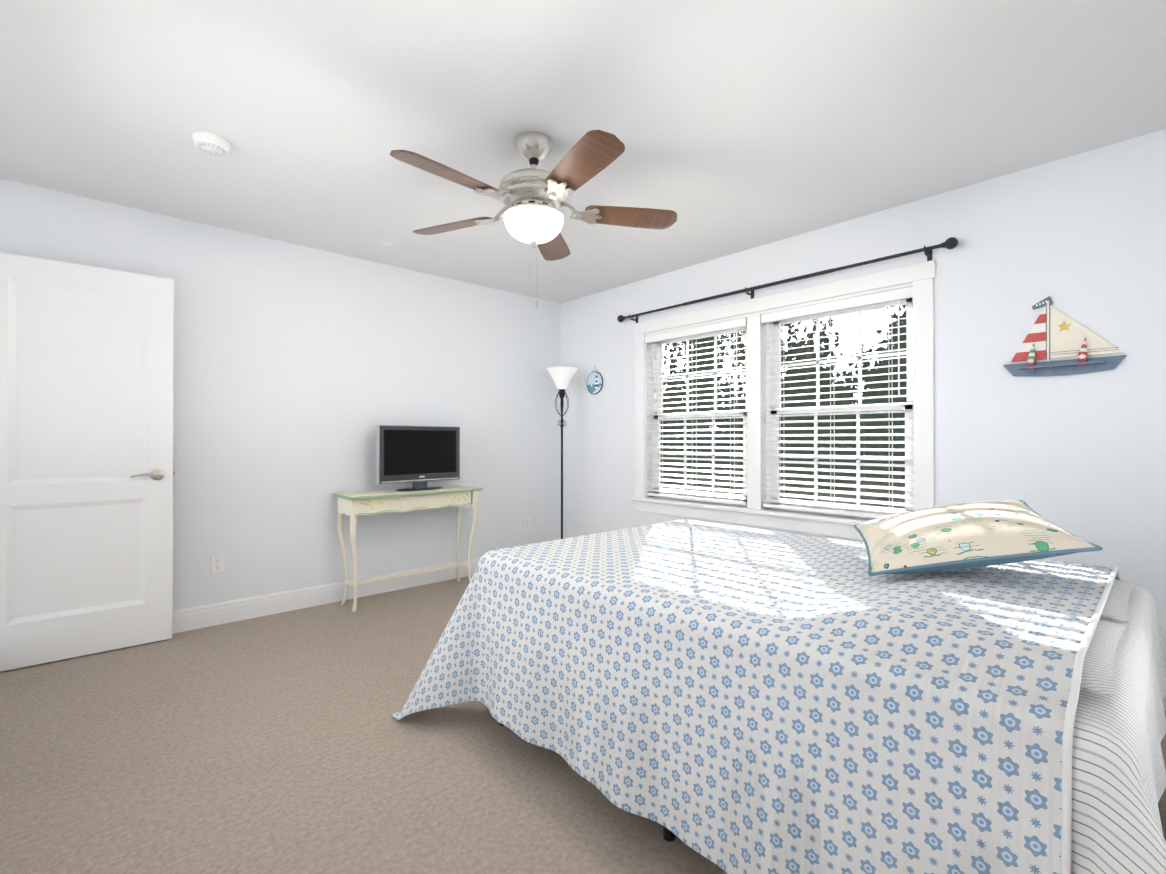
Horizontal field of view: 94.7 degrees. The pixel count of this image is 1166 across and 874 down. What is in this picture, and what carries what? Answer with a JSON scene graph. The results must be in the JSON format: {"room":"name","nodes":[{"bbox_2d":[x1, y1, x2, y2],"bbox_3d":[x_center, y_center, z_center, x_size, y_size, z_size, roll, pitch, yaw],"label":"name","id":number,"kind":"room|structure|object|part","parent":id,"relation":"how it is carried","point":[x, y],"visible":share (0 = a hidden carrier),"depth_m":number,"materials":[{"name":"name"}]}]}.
{"room":"bedroom","nodes":[
{"label":"bedroom","id":0,"kind":"room"},
{"bbox_2d":[0,178,560,610],"bbox_3d":[-1.649,-0.068,3.944,4.055,2.440,0.150,0,0,-43],"label":"wall","id":1,"kind":"structure","parent":0,"point":[300,372],"depth_m":3.66,"materials":[{"name":"white paint"}]},
{"bbox_2d":[211,554,223,573],"bbox_3d":[-2.238,0.778,3.291,0.070,0.114,0.009,0,0,-43],"label":"electrical outlet","id":2,"kind":"object","parent":1,"relation":"attached to","point":[217,563],"visible":1,"depth_m":3.29,"materials":[{"name":"white plastic"}]},
{"bbox_2d":[172,558,479,633],"bbox_3d":[-1.593,1.085,3.878,3.755,0.132,0.014,0,0,-43],"label":"baseboard","id":3,"kind":"structure","parent":1,"relation":"attached to","point":[196,617],"depth_m":3.58,"materials":[{"name":"white wood"}]},
{"bbox_2d":[524,516,529,529],"bbox_3d":[-0.506,0.782,4.880,0.070,0.114,0.009,0,0,-43],"label":"electrical outlet","id":4,"kind":"object","parent":1,"relation":"attached to","point":[526,522],"visible":1,"depth_m":4.87,"materials":[{"name":"white plastic"}]},
{"bbox_2d":[0,575,1165,873],"bbox_3d":[-0.219,1.194,2.380,4.055,0.100,4.380,0,0,-43],"label":"floor","id":5,"kind":"structure","parent":0,"point":[282,743],"depth_m":1.84,"materials":[{"name":"carpet"}]},
{"bbox_2d":[332,485,482,611],"bbox_3d":[-1.248,0.771,3.914,1.000,0.769,0.340,0,0,-43],"label":"console table","id":6,"kind":"object","parent":5,"relation":"on","point":[352,505],"visible":1,"depth_m":3.73,"materials":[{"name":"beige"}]},
{"bbox_2d":[376,425,459,490],"bbox_3d":[-1.200,0.151,3.961,0.190,0.469,0.660,0,0,43],"label":"tv","id":7,"kind":"object","parent":6,"relation":"on","point":[418,457],"visible":1,"depth_m":3.91,"materials":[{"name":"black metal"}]},
{"bbox_2d":[546,367,576,538],"bbox_3d":[-0.185,0.279,4.710,0.276,1.754,0.276,0,0,-43],"label":"lamp","id":8,"kind":"object","parent":5,"relation":"on","point":[561,377],"visible":0.83,"depth_m":4.68,"materials":[{"name":"black metal"}]},
{"bbox_2d":[391,519,1165,873],"bbox_3d":[0.647,0.771,2.005,1.855,0.742,2.211,0,0,-43],"label":"bed","id":9,"kind":"object","parent":5,"relation":"on","point":[729,699],"visible":0.96,"depth_m":1.24,"materials":[{"name":"white fabric"}]},
{"bbox_2d":[853,500,1102,575],"bbox_3d":[1.173,0.308,1.706,0.538,0.125,0.538,-14,1,23],"label":"decorative pillow","id":10,"kind":"object","parent":9,"relation":"on","point":[965,535],"visible":1,"depth_m":1.55,"materials":[{"name":"fabric"}]},
{"bbox_2d":[0,0,1165,303],"bbox_3d":[-0.219,-1.346,2.393,4.055,0.100,4.380,0,0,-43],"label":"ceiling","id":11,"kind":"structure","parent":0,"point":[734,126],"depth_m":2.12,"materials":[{"name":"white paint"}]},
{"bbox_2d":[192,132,230,155],"bbox_3d":[-1.623,-1.273,2.352,0.140,0.046,0.140,0,0,-43],"label":"smoke detector","id":12,"kind":"object","parent":11,"relation":"attached to","point":[211,143],"visible":1,"depth_m":2.32,"materials":[{"name":"white plastic"}]},
{"bbox_2d":[380,241,392,245],"bbox_3d":[-1.309,-1.286,3.577,0.084,0.006,0.084,0,0,-43],"label":"detector","id":13,"kind":"object","parent":11,"relation":"attached to","point":[386,243],"visible":1,"depth_m":3.56,"materials":[{"name":"white plastic"}]},
{"bbox_2d":[390,130,676,308],"bbox_3d":[-0.237,-0.928,2.315,1.232,0.736,1.255,0,0,-43],"label":"fan","id":14,"kind":"object","parent":11,"relation":"hanging from","point":[533,198],"visible":1,"depth_m":2.25,"materials":[{"name":"brown wood"}]},
{"bbox_3d":[-0.215,-0.908,2.353,0.262,0.104,0.262,0,0,-43],"label":"lamp shade","id":15,"kind":"part","parent":14,"relation":"part of","materials":[{"name":"white glass"}]},
{"bbox_2d":[561,129,1165,677],"bbox_3d":[1.220,-0.069,3.707,0.150,2.440,4.080,0,0,-43],"label":"wall","id":16,"kind":"structure","parent":0,"point":[1082,456],"depth_m":2.63,"materials":[{"name":"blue paint"}]},
{"bbox_2d":[587,371,602,393],"bbox_3d":[0.105,-0.509,4.803,0.012,0.259,0.208,0,0,-43],"label":"picture","id":17,"kind":"object","parent":16,"relation":"attached to","point":[594,382],"visible":1,"depth_m":4.80,"materials":[{"name":"blue"}]},
{"bbox_2d":[631,260,935,539],"bbox_3d":[1.196,-0.168,3.692,0.195,1.543,2.170,0,0,-43],"label":"window","id":18,"kind":"structure","parent":16,"relation":"in","point":[921,276],"depth_m":3.62,"materials":[{"name":"white wood"}]},
{"bbox_2d":[646,286,912,517],"bbox_3d":[1.186,-0.177,3.683,0.064,1.297,1.934,0,0,-43],"label":"window blinds","id":19,"kind":"object","parent":18,"relation":"attached to","point":[874,298],"visible":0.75,"depth_m":3.45,"materials":[{"name":"white plastic"}]},
{"bbox_2d":[617,237,957,322],"bbox_3d":[1.119,-0.977,3.632,0.104,0.085,2.388,0,0,-43],"label":"curtain rod","id":20,"kind":"object","parent":16,"relation":"attached to","point":[950,243],"visible":1,"depth_m":3.30,"materials":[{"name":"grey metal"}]},
{"bbox_2d":[1003,296,1126,375],"bbox_3d":[2.206,-0.475,2.483,0.053,0.378,0.430,0,0,-43],"label":"wall art","id":21,"kind":"object","parent":16,"relation":"attached to","point":[1067,336],"visible":1,"depth_m":2.49,"materials":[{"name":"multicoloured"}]},
{"bbox_2d":[1162,678,1165,710],"bbox_3d":[1.159,1.084,3.645,0.014,0.132,4.080,0,0,-43],"label":"baseboard","id":22,"kind":"structure","parent":16,"relation":"attached to","point":[1164,701],"depth_m":2.25,"materials":[{"name":"white"}]},
{"bbox_3d":[-1.657,-0.083,1.066,0.150,2.440,4.080,0,0,-43],"label":"wall","id":23,"kind":"structure","parent":0,"visible":0},
{"bbox_2d":[0,252,174,671],"bbox_3d":[-2.620,0.120,2.805,0.781,2.035,0.130,0,0,-41],"label":"door","id":24,"kind":"structure","parent":23,"relation":"in","point":[87,473],"depth_m":2.81,"materials":[{"name":"white wood"}]},
{"label":"outside","id":25,"kind":"structure","parent":0,"visible":0},
{"bbox_2d":[661,305,906,508],"bbox_3d":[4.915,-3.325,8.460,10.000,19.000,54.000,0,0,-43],"label":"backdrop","id":26,"kind":"structure","parent":25,"point":[854,329],"depth_m":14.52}
]}

